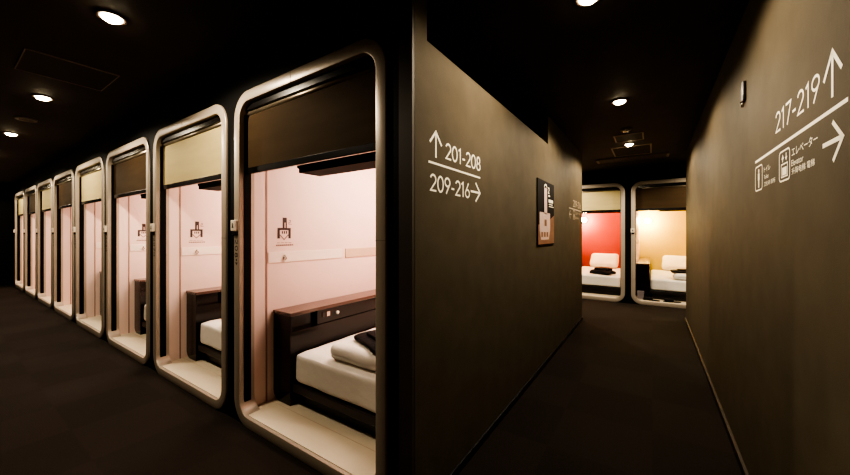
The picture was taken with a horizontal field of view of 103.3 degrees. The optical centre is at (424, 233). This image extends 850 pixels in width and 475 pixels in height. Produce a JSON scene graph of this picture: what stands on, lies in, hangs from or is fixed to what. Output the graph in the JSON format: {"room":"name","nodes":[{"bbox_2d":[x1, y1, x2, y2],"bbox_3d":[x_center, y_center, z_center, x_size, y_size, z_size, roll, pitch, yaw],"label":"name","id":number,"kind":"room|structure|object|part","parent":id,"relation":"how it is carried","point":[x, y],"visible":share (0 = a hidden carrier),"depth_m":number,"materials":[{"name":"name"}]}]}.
{"room":"capsule hotel corridor","nodes":[
{"label":"capsule hotel corridor","id":0,"kind":"room"},
{"bbox_2d":[0,185,11,285],"bbox_3d":[-10.465,0.048,7.179,0.120,2.350,2.079,0,0,34],"label":"wall","id":1,"kind":"structure","parent":0,"point":[5,191],"depth_m":7.92,"materials":[{"name":"black paint"}]},
{"bbox_2d":[12,0,398,474],"bbox_3d":[-5.206,0.058,4.885,12.303,2.370,0.001,0,0,34],"label":"wall","id":2,"kind":"structure","parent":0,"point":[348,22],"depth_m":2.04,"materials":[{"name":"black paint"}]},
{"bbox_2d":[0,285,741,474],"bbox_3d":[-2.000,1.273,6.239,16.100,0.100,10.700,0,0,34],"label":"floor","id":3,"kind":"structure","parent":0,"point":[628,392],"depth_m":2.28,"materials":[{"name":"carpet"}]},
{"bbox_2d":[13,191,24,290],"bbox_3d":[-8.261,0.163,8.259,1.306,2.120,2.241,0,0,34],"label":"capsule","id":4,"kind":"object","parent":3,"relation":"on","point":[19,197],"visible":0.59,"depth_m":7.69,"materials":[{"name":"beige plastic"}]},
{"bbox_2d":[19,199,22,214],"bbox_3d":[-8.845,-0.592,7.391,1.154,0.350,0.003,0,0,34],"label":"roller blind","id":5,"kind":"object","parent":4,"relation":"hanging from","point":[20,200],"depth_m":7.48,"materials":[{"name":"beige fabric"}]},
{"bbox_3d":[-8.718,0.168,8.641,0.020,2.050,2.120,0,0,34],"label":"panel","id":6,"kind":"part","parent":4,"relation":"part of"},
{"bbox_2d":[23,185,36,298],"bbox_3d":[-7.094,0.163,7.471,1.306,2.120,2.241,0,0,34],"label":"capsule","id":7,"kind":"object","parent":3,"relation":"on","point":[30,199],"visible":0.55,"depth_m":6.91,"materials":[{"name":"beige plastic"}]},
{"bbox_2d":[29,194,34,211],"bbox_3d":[-7.678,-0.592,6.603,1.154,0.350,0.003,0,0,34],"label":"roller blind","id":8,"kind":"object","parent":7,"relation":"hanging from","point":[31,196],"depth_m":6.69,"materials":[{"name":"brown fabric"}]},
{"bbox_3d":[-7.552,0.168,7.853,0.020,2.050,2.120,0,0,34],"label":"panel","id":9,"kind":"part","parent":7,"relation":"part of","materials":[{"name":"plastic"}]},
{"bbox_2d":[35,178,52,307],"bbox_3d":[-5.928,0.163,6.682,1.306,2.120,2.241,0,0,34],"label":"capsule","id":10,"kind":"object","parent":3,"relation":"on","point":[45,188],"visible":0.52,"depth_m":6.12,"materials":[{"name":"beige plastic"}]},
{"bbox_3d":[-5.920,1.178,6.690,1.170,0.050,2.180,0,0,34],"label":"floor panel","id":11,"kind":"part","parent":10,"relation":"part of","materials":[{"name":"beige plastic"}]},
{"bbox_2d":[42,188,50,209],"bbox_3d":[-6.511,-0.592,5.814,1.154,0.350,0.003,0,0,34],"label":"roller blind","id":12,"kind":"object","parent":10,"relation":"hanging from","point":[46,192],"depth_m":5.90,"materials":[{"name":"beige fabric"}]},
{"bbox_3d":[-6.385,0.168,7.064,0.020,2.050,2.120,0,0,34],"label":"panel","id":13,"kind":"part","parent":10,"relation":"part of","materials":[{"name":"plastic"}]},
{"bbox_2d":[51,169,73,320],"bbox_3d":[-4.761,0.163,5.894,1.306,2.120,2.241,0,0,34],"label":"capsule","id":14,"kind":"object","parent":3,"relation":"on","point":[63,184],"visible":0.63,"depth_m":5.34,"materials":[{"name":"beige plastic"}]},
{"bbox_3d":[-4.753,1.178,5.902,1.170,0.050,2.180,0,0,34],"label":"floor panel","id":15,"kind":"part","parent":14,"relation":"part of","materials":[{"name":"beige plastic"}]},
{"bbox_2d":[59,181,71,205],"bbox_3d":[-5.345,-0.592,5.026,1.154,0.350,0.003,0,0,34],"label":"roller blind","id":16,"kind":"object","parent":14,"relation":"hanging from","point":[65,187],"depth_m":5.09,"materials":[{"name":"brown fabric"}]},
{"bbox_3d":[-5.218,0.168,6.276,0.020,2.050,2.120,0,0,34],"label":"panel","id":17,"kind":"part","parent":14,"relation":"part of","materials":[{"name":"plastic"}]},
{"bbox_2d":[73,156,104,337],"bbox_3d":[-3.594,0.163,5.106,1.306,2.120,2.241,0,0,34],"label":"capsule","id":18,"kind":"object","parent":3,"relation":"on","point":[90,175],"visible":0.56,"depth_m":4.54,"materials":[{"name":"beige plastic"}]},
{"bbox_3d":[-3.587,1.178,5.113,1.170,0.050,2.180,0,0,34],"label":"floor panel","id":19,"kind":"part","parent":18,"relation":"part of","materials":[{"name":"beige plastic"}]},
{"bbox_2d":[82,170,100,201],"bbox_3d":[-4.178,-0.592,4.238,1.154,0.350,0.003,0,0,34],"label":"roller blind","id":20,"kind":"object","parent":18,"relation":"hanging from","point":[91,179],"depth_m":4.28,"materials":[{"name":"beige fabric"}]},
{"bbox_3d":[-4.052,0.168,5.488,0.020,2.050,2.120,0,0,34],"label":"panel","id":21,"kind":"part","parent":18,"relation":"part of","materials":[{"name":"white plastic"}]},
{"bbox_2d":[99,271,100,314],"bbox_3d":[-3.929,0.843,5.465,0.200,0.620,1.961,0,0,34],"label":"console","id":22,"kind":"object","parent":18,"relation":"on","point":[99,271],"visible":0.08,"depth_m":4.70,"materials":[{"name":"brown wood"}]},
{"bbox_2d":[103,137,149,364],"bbox_3d":[-2.428,0.163,4.317,1.306,2.120,2.241,0,0,34],"label":"capsule","id":23,"kind":"object","parent":3,"relation":"on","point":[126,230],"visible":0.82,"depth_m":3.76,"materials":[{"name":"beige plastic"}]},
{"bbox_3d":[-2.420,1.178,4.325,1.170,0.050,2.180,0,0,34],"label":"floor panel","id":24,"kind":"part","parent":23,"relation":"part of","materials":[{"name":"beige plastic"}]},
{"bbox_2d":[114,154,145,194],"bbox_3d":[-3.011,-0.592,3.450,1.154,0.350,0.003,0,0,34],"label":"roller blind","id":25,"kind":"object","parent":23,"relation":"hanging from","point":[129,171],"depth_m":3.46,"materials":[{"name":"brown fabric"}]},
{"bbox_3d":[-2.885,0.168,4.700,0.020,2.050,2.120,0,0,34],"label":"panel","id":26,"kind":"part","parent":23,"relation":"part of","materials":[{"name":"plastic"}]},
{"bbox_3d":[-3.229,0.169,4.169,0.005,0.076,0.665,0,0,34],"label":"wall rail","id":27,"kind":"part","parent":23,"relation":"part of","materials":[{"name":"white plastic"}]},
{"bbox_2d":[134,278,145,334],"bbox_3d":[-2.763,0.843,4.677,0.200,0.620,1.961,0,0,34],"label":"console","id":28,"kind":"object","parent":23,"relation":"on","point":[140,284],"visible":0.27,"depth_m":3.85,"materials":[{"name":"brown wood"}]},
{"bbox_3d":[-3.307,0.611,3.877,0.194,0.104,0.014,0,0,34],"label":"panel","id":29,"kind":"part","parent":28,"relation":"part of","materials":[{"name":"brown wood"}]},
{"bbox_2d":[142,305,145,327],"bbox_3d":[-2.279,0.974,4.356,0.959,0.357,1.940,0,0,34],"label":"bed","id":30,"kind":"object","parent":23,"relation":"on","point":[143,322],"visible":0.02,"depth_m":3.79,"materials":[{"name":"white fabric"}]},
{"bbox_3d":[-2.278,0.899,4.356,0.953,0.208,1.934,0,0,34],"label":"mattress","id":31,"kind":"part","parent":30,"relation":"part of","materials":[{"name":"white fabric"}]},
{"bbox_2d":[150,104,227,408],"bbox_3d":[-1.261,0.163,3.529,1.306,2.120,2.241,0,0,34],"label":"capsule","id":32,"kind":"object","parent":3,"relation":"on","point":[189,228],"visible":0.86,"depth_m":2.97,"materials":[{"name":"beige paint"}]},
{"bbox_3d":[-1.253,1.178,3.537,1.170,0.050,2.180,0,0,34],"label":"floor panel","id":33,"kind":"part","parent":32,"relation":"part of","materials":[{"name":"beige plastic"}]},
{"bbox_2d":[163,126,220,184],"bbox_3d":[-1.845,-0.592,2.661,1.154,0.350,0.003,0,0,34],"label":"roller blind","id":34,"kind":"object","parent":32,"relation":"hanging from","point":[194,156],"depth_m":2.64,"materials":[{"name":"beige fabric"}]},
{"bbox_3d":[-1.718,0.168,3.911,0.020,2.050,2.120,0,0,34],"label":"panel","id":35,"kind":"part","parent":32,"relation":"part of","materials":[{"name":"plastic"}]},
{"bbox_3d":[-2.062,0.169,3.380,0.005,0.076,0.665,0,0,34],"label":"wall rail","id":36,"kind":"part","parent":32,"relation":"part of","materials":[{"name":"white plastic"}]},
{"bbox_2d":[186,286,220,360],"bbox_3d":[-1.596,0.843,3.889,0.200,0.620,1.961,0,0,34],"label":"console","id":37,"kind":"object","parent":32,"relation":"on","point":[203,305],"visible":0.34,"depth_m":3.09,"materials":[{"name":"brown wood"}]},
{"bbox_3d":[-2.140,0.611,3.088,0.194,0.104,0.014,0,0,34],"label":"panel","id":38,"kind":"part","parent":37,"relation":"part of","materials":[{"name":"brown wood"}]},
{"bbox_2d":[198,319,220,365],"bbox_3d":[-1.112,0.974,3.568,0.959,0.357,1.940,0,0,34],"label":"bed","id":39,"kind":"object","parent":32,"relation":"on","point":[210,331],"visible":0.09,"depth_m":2.93,"materials":[{"name":"white fabric"}]},
{"bbox_3d":[-1.112,1.030,3.568,0.959,0.057,1.940,0,0,34],"label":"bed rail","id":40,"kind":"part","parent":39,"relation":"part of","materials":[{"name":"brown wood"}]},
{"bbox_3d":[-1.112,0.899,3.568,0.953,0.208,1.934,0,0,34],"label":"mattress","id":41,"kind":"part","parent":39,"relation":"part of","materials":[{"name":"white fabric"}]},
{"bbox_2d":[231,38,387,474],"bbox_3d":[-0.094,0.163,2.741,1.306,2.120,2.241,0,0,34],"label":"capsule","id":42,"kind":"object","parent":3,"relation":"on","point":[309,224],"visible":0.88,"depth_m":2.14,"materials":[{"name":"beige paint"}]},
{"bbox_3d":[-0.895,0.169,2.592,0.005,0.076,0.665,0,0,34],"label":"wall rail","id":43,"kind":"part","parent":42,"relation":"part of","materials":[{"name":"white plastic"}]},
{"bbox_2d":[248,70,375,167],"bbox_3d":[-0.678,-0.592,1.873,1.154,0.350,0.003,0,0,34],"label":"roller blind","id":44,"kind":"object","parent":42,"relation":"hanging from","point":[337,116],"depth_m":1.80,"materials":[{"name":"brown fabric"}]},
{"bbox_3d":[-0.087,1.178,2.749,1.170,0.050,2.180,0,0,34],"label":"floor panel","id":45,"kind":"part","parent":42,"relation":"part of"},
{"bbox_3d":[-0.552,0.168,3.123,0.020,2.050,2.120,0,0,34],"label":"panel","id":46,"kind":"part","parent":42,"relation":"part of","materials":[{"name":"plastic"}]},
{"bbox_2d":[273,289,375,405],"bbox_3d":[-0.429,0.843,3.100,0.200,0.620,1.961,0,0,34],"label":"headboard","id":47,"kind":"object","parent":42,"relation":"on","point":[298,329],"visible":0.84,"depth_m":2.41,"materials":[{"name":"brown wood"}]},
{"bbox_3d":[-0.974,0.611,2.300,0.194,0.104,0.014,0,0,34],"label":"panel","id":48,"kind":"part","parent":47,"relation":"part of","materials":[{"name":"brown wood"}]},
{"bbox_3d":[-0.312,0.611,3.161,0.038,0.104,1.730,0,0,34],"label":"control panel","id":49,"kind":"part","parent":47,"relation":"part of","materials":[{"name":"brown wood"}]},
{"bbox_2d":[293,327,375,435],"bbox_3d":[0.055,0.974,2.780,0.959,0.357,1.940,0,0,34],"label":"bed","id":50,"kind":"object","parent":42,"relation":"on","point":[344,391],"visible":0.22,"depth_m":2.03,"materials":[{"name":"white fabric"}]},
{"bbox_3d":[0.055,1.030,2.780,0.959,0.057,1.940,0,0,34],"label":"bed rail","id":51,"kind":"part","parent":50,"relation":"part of","materials":[{"name":"brown wood"}]},
{"bbox_2d":[330,337,375,370],"bbox_3d":[-0.253,0.740,2.138,0.583,0.103,0.461,0,0,34],"label":"duvet","id":52,"kind":"object","parent":50,"relation":"on","point":[352,351],"visible":0.34,"depth_m":2.02,"materials":[{"name":"white fabric"}]},
{"bbox_2d":[354,329,375,353],"bbox_3d":[-0.220,0.659,2.076,0.305,0.065,0.507,0,0,-32],"label":"folded pyjamas","id":53,"kind":"object","parent":52,"relation":"on","point":[368,338],"visible":0.2,"depth_m":2.08,"materials":[{"name":"black fabric"}]},
{"bbox_3d":[-0.490,0.170,3.190,0.007,0.078,0.700,0,0,34],"label":"wall rail","id":54,"kind":"part","parent":42,"relation":"part of","materials":[{"name":"beige plastic"}]},
{"bbox_2d":[582,183,624,301],"bbox_3d":[3.582,0.163,7.174,1.306,2.120,2.241,0,0,34],"label":"capsule","id":55,"kind":"object","parent":3,"relation":"on","point":[603,205],"visible":0.28,"depth_m":6.30,"materials":[{"name":"beige paint"}]},
{"bbox_3d":[3.590,1.178,7.181,1.170,0.050,2.180,0,0,34],"label":"floor panel","id":56,"kind":"part","parent":55,"relation":"part of","materials":[{"name":"beige plastic"}]},
{"bbox_2d":[582,266,619,295],"bbox_3d":[3.731,0.974,7.213,0.959,0.357,1.940,0,0,34],"label":"bed","id":57,"kind":"object","parent":55,"relation":"on","point":[597,283],"visible":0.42,"depth_m":6.38,"materials":[{"name":"white fabric"}]},
{"bbox_3d":[3.731,1.030,7.213,0.959,0.057,1.940,0,0,34],"label":"bed rail","id":58,"kind":"part","parent":57,"relation":"part of","materials":[{"name":"black wood"}]},
{"bbox_2d":[589,267,615,274],"bbox_3d":[3.472,0.732,6.577,0.275,0.123,0.406,0,0,-32],"label":"folded pyjamas","id":59,"kind":"object","parent":57,"relation":"on","point":[607,271],"visible":1,"depth_m":6.48,"materials":[{"name":"black fabric"}]},
{"bbox_2d":[590,253,618,267],"bbox_3d":[4.180,0.632,7.841,0.579,0.310,0.289,0,0,34],"label":"pillow","id":60,"kind":"object","parent":57,"relation":"on","point":[597,260],"visible":1,"depth_m":7.77,"materials":[{"name":"white fabric"}]},
{"bbox_2d":[582,191,619,210],"bbox_3d":[2.998,-0.592,6.306,1.154,0.350,0.003,0,0,34],"label":"roller blind","id":61,"kind":"object","parent":55,"relation":"hanging from","point":[591,200],"depth_m":6.15,"materials":[{"name":"beige fabric"}]},
{"bbox_3d":[4.205,0.168,8.093,1.170,2.050,0.020,0,0,34],"label":"panel","id":62,"kind":"part","parent":55,"relation":"part of","materials":[{"name":"red plastic"}]},
{"bbox_2d":[631,178,685,308],"bbox_3d":[4.736,0.163,6.394,1.306,2.120,2.241,0,0,34],"label":"capsule","id":63,"kind":"object","parent":3,"relation":"on","point":[663,201],"visible":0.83,"depth_m":5.84,"materials":[{"name":"beige paint"}]},
{"bbox_3d":[4.278,0.168,6.777,0.020,2.050,2.120,0,0,34],"label":"panel","id":64,"kind":"part","parent":63,"relation":"part of","materials":[{"name":"white plastic"}]},
{"bbox_2d":[637,290,643,298],"bbox_3d":[3.806,1.084,5.935,0.108,0.135,0.068,0,0,34],"label":"storage box","id":65,"kind":"object","parent":63,"relation":"on","point":[640,294],"visible":0.93,"depth_m":5.91,"materials":[{"name":"grey plastic"}]},
{"bbox_2d":[636,257,649,296],"bbox_3d":[4.400,0.843,6.754,0.200,0.620,1.961,0,0,34],"label":"console","id":66,"kind":"object","parent":63,"relation":"on","point":[643,263],"visible":0.99,"depth_m":5.96,"materials":[{"name":"brown wood"}]},
{"bbox_3d":[3.856,0.611,5.954,0.194,0.104,0.014,0,0,34],"label":"panel","id":67,"kind":"part","parent":66,"relation":"part of","materials":[{"name":"brown wood"}]},
{"bbox_2d":[644,218,650,223],"bbox_3d":[4.957,-0.277,7.487,0.124,0.124,0.142,0,0,34],"label":"wall lamp","id":68,"kind":"object","parent":63,"relation":"attached to","point":[647,220],"visible":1,"depth_m":7.44,"materials":[{"name":"glass"}]},
{"bbox_2d":[643,296,659,301],"bbox_3d":[3.882,1.123,5.770,0.089,0.057,0.250,0,0,-43],"label":"slipper","id":69,"kind":"object","parent":63,"relation":"on","point":[645,297],"visible":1,"depth_m":5.76,"materials":[{"name":"black fabric"}]},
{"bbox_2d":[636,186,685,208],"bbox_3d":[4.152,-0.592,5.527,1.154,0.350,0.003,0,0,34],"label":"roller blind","id":70,"kind":"object","parent":63,"relation":"hanging from","point":[647,197],"depth_m":5.65,"materials":[{"name":"brown fabric"}]},
{"bbox_3d":[5.359,0.168,7.313,1.170,2.050,0.020,0,0,34],"label":"panel","id":71,"kind":"part","parent":63,"relation":"part of","materials":[{"name":"beige plastic"}]},
{"bbox_3d":[4.743,1.178,6.402,1.170,0.050,2.180,0,0,34],"label":"floor panel","id":72,"kind":"part","parent":63,"relation":"part of","materials":[{"name":"beige plastic"}]},
{"bbox_2d":[650,270,685,301],"bbox_3d":[4.884,0.974,6.433,0.959,0.357,1.940,0,0,34],"label":"bed","id":73,"kind":"object","parent":63,"relation":"on","point":[663,285],"visible":0.47,"depth_m":5.80,"materials":[{"name":"white fabric"}]},
{"bbox_3d":[4.885,0.899,6.433,0.953,0.208,1.934,0,0,34],"label":"mattress","id":74,"kind":"part","parent":73,"relation":"part of","materials":[{"name":"white fabric"}]},
{"bbox_3d":[4.884,1.030,6.433,0.959,0.057,1.940,0,0,34],"label":"bed rail","id":75,"kind":"part","parent":73,"relation":"part of","materials":[{"name":"black wood"}]},
{"bbox_2d":[662,255,685,269],"bbox_3d":[5.334,0.632,7.061,0.579,0.310,0.289,0,0,34],"label":"pillow","id":76,"kind":"object","parent":73,"relation":"on","point":[668,262],"visible":0.59,"depth_m":7.05,"materials":[{"name":"white fabric"}]},
{"bbox_2d":[673,273,685,279],"bbox_3d":[4.610,0.740,5.769,0.583,0.103,0.461,0,0,34],"label":"duvet","id":77,"kind":"object","parent":73,"relation":"on","point":[682,276],"visible":0.38,"depth_m":5.71,"materials":[{"name":"white fabric"}]},
{"bbox_2d":[670,269,685,272],"bbox_3d":[4.594,0.659,5.862,0.507,0.065,0.305,0,0,34],"label":"folded pyjamas","id":78,"kind":"object","parent":77,"relation":"on","point":[677,270],"visible":0.38,"depth_m":5.85,"materials":[{"name":"black fabric"}]},
{"bbox_2d":[663,298,680,302],"bbox_3d":[4.133,1.124,5.624,0.250,0.057,0.089,0,0,24],"label":"slipper","id":79,"kind":"object","parent":63,"relation":"on","point":[670,300],"visible":1,"depth_m":5.61,"materials":[{"name":"black fabric"}]},
{"bbox_2d":[0,0,748,185],"bbox_3d":[-2.000,-1.177,6.239,16.100,0.100,10.700,0,0,34],"label":"ceiling","id":80,"kind":"structure","parent":0,"point":[564,61],"depth_m":2.13,"materials":[{"name":"paint"}]},
{"bbox_2d":[2,132,19,135],"bbox_3d":[-4.675,-1.113,3.798,0.124,0.029,0.124,0,0,34],"label":"recessed light","id":81,"kind":"object","parent":80,"relation":"in","point":[6,133],"visible":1,"depth_m":3.77,"materials":[{"name":"beige glass"}]},
{"bbox_2d":[14,116,37,122],"bbox_3d":[-3.929,-1.121,3.312,0.150,0.012,0.150,0,0,34],"label":"ceiling vent","id":82,"kind":"object","parent":80,"relation":"in","point":[26,119],"visible":1,"depth_m":3.30,"materials":[{"name":"black metal"}]},
{"bbox_2d":[31,94,53,100],"bbox_3d":[-3.158,-1.113,2.780,0.124,0.029,0.124,0,0,34],"label":"recessed light","id":83,"kind":"object","parent":80,"relation":"in","point":[38,96],"visible":1,"depth_m":2.76,"materials":[{"name":"beige glass"}]},
{"bbox_2d":[14,48,119,90],"bbox_3d":[-2.489,-1.123,2.345,0.450,0.007,0.440,0,0,34],"label":"access panel","id":84,"kind":"object","parent":80,"relation":"attached to","point":[30,61],"visible":1,"depth_m":2.32,"materials":[{"name":"paint"}]},
{"bbox_2d":[95,9,126,25],"bbox_3d":[-1.632,-1.113,1.750,0.124,0.029,0.124,0,0,34],"label":"recessed light","id":85,"kind":"object","parent":80,"relation":"in","point":[109,16],"visible":1,"depth_m":1.73,"materials":[{"name":"white glass"}]},
{"bbox_2d":[575,0,599,6],"bbox_3d":[0.780,-1.113,1.602,0.124,0.029,0.124,0,0,34],"label":"recessed light","id":86,"kind":"object","parent":80,"relation":"in","point":[581,3],"visible":1,"depth_m":1.62,"materials":[{"name":"beige glass"}]},
{"bbox_2d":[611,98,627,104],"bbox_3d":[1.659,-1.113,2.866,0.124,0.029,0.124,0,0,34],"label":"recessed light","id":87,"kind":"object","parent":80,"relation":"in","point":[620,101],"visible":1,"depth_m":2.84,"materials":[{"name":"beige glass"}]},
{"bbox_2d":[620,127,631,132],"bbox_3d":[2.168,-1.111,3.628,0.110,0.032,0.110,0,0,34],"label":"smoke detector","id":88,"kind":"object","parent":80,"relation":"attached to","point":[627,129],"visible":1,"depth_m":3.60,"materials":[{"name":"brown paint"}]},
{"bbox_2d":[613,132,643,142],"bbox_3d":[2.392,-1.123,3.947,0.295,0.007,0.340,0,0,34],"label":"access panel","id":89,"kind":"object","parent":80,"relation":"attached to","point":[639,135],"visible":1,"depth_m":3.94,"materials":[{"name":"paint"}]},
{"bbox_2d":[611,143,651,156],"bbox_3d":[2.816,-1.123,4.578,0.450,0.007,0.580,0,0,34],"label":"access panel","id":90,"kind":"object","parent":80,"relation":"attached to","point":[644,148],"visible":1,"depth_m":4.56,"materials":[{"name":"paint"}]},
{"bbox_2d":[596,152,669,163],"bbox_3d":[3.076,-1.118,5.018,0.920,0.018,0.260,0,0,34],"label":"ceiling vent","id":91,"kind":"object","parent":80,"relation":"in","point":[665,154],"visible":1,"depth_m":4.99,"materials":[{"name":"black metal"}]},
{"bbox_2d":[415,0,581,474],"bbox_3d":[1.063,0.048,3.110,0.070,2.350,4.054,0,0,34],"label":"wall","id":92,"kind":"structure","parent":0,"point":[492,304],"depth_m":1.90,"materials":[{"name":"brown paint"}]},
{"bbox_2d":[399,0,414,474],"bbox_3d":[-0.078,0.048,1.424,0.071,2.350,0.019,0,0,34],"label":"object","id":93,"kind":"structure","parent":92,"relation":"attached to","point":[406,7],"depth_m":1.41,"materials":[{"name":"paint"}]},
{"bbox_2d":[429,131,480,200],"bbox_3d":[0.169,-0.326,1.723,0.001,0.300,0.549,0,0,34],"label":"direction sign","id":94,"kind":"object","parent":92,"relation":"attached to","point":[435,134],"visible":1,"depth_m":1.68,"materials":[{"name":"white paint"}]},
{"bbox_2d":[449,316,582,474],"bbox_3d":[1.097,1.200,3.087,0.012,0.045,4.054,0,0,34],"label":"baseboard","id":95,"kind":"structure","parent":92,"relation":"attached to","point":[458,468],"depth_m":2.22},
{"bbox_2d":[537,177,553,245],"bbox_3d":[1.128,-0.186,3.131,0.014,0.588,0.581,0,0,34],"label":"poster","id":96,"kind":"object","parent":92,"relation":"attached to","point":[545,190],"visible":1,"depth_m":3.08,"materials":[{"name":"paper"}]},
{"bbox_2d":[540,187,549,239],"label":"print","id":97,"kind":"object","parent":96,"relation":"attached to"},
{"bbox_2d":[538,216,553,244],"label":"print","id":98,"kind":"object","parent":96,"relation":"attached to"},
{"bbox_2d":[569,200,580,218],"bbox_3d":[1.954,-0.302,4.364,0.001,0.251,0.820,0,0,34],"label":"direction sign","id":99,"kind":"object","parent":92,"relation":"attached to","point":[575,204],"visible":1,"depth_m":4.36,"materials":[{"name":"white paint"}]},
{"bbox_2d":[582,164,685,303],"bbox_3d":[3.636,0.058,5.827,6.300,2.370,0.001,0,0,34],"label":"wall","id":100,"kind":"structure","parent":0,"point":[627,178],"depth_m":5.88,"materials":[{"name":"black paint"}]},
{"bbox_2d":[686,0,849,474],"bbox_3d":[1.756,0.048,1.798,0.120,2.350,6.846,0,0,34],"label":"wall","id":101,"kind":"structure","parent":0,"point":[768,268],"depth_m":1.27,"materials":[{"name":"brown paint"}]},
{"bbox_2d":[685,318,748,474],"bbox_3d":[1.702,1.200,1.835,0.012,0.045,6.846,0,0,34],"label":"baseboard","id":102,"kind":"structure","parent":101,"relation":"attached to","point":[721,416],"depth_m":2.24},
{"bbox_2d":[740,81,745,107],"bbox_3d":[1.608,-0.702,1.702,0.019,0.126,0.044,0,0,34],"label":"wall sensor","id":103,"kind":"object","parent":101,"relation":"attached to","point":[743,84],"visible":1,"depth_m":1.69,"materials":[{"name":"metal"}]},
{"bbox_2d":[755,48,847,191],"bbox_3d":[1.257,-0.333,1.166,0.001,0.301,0.874,0,0,34],"label":"direction sign","id":104,"kind":"object","parent":101,"relation":"attached to","point":[840,137],"visible":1,"depth_m":0.99,"materials":[{"name":"white paint"}]}
]}

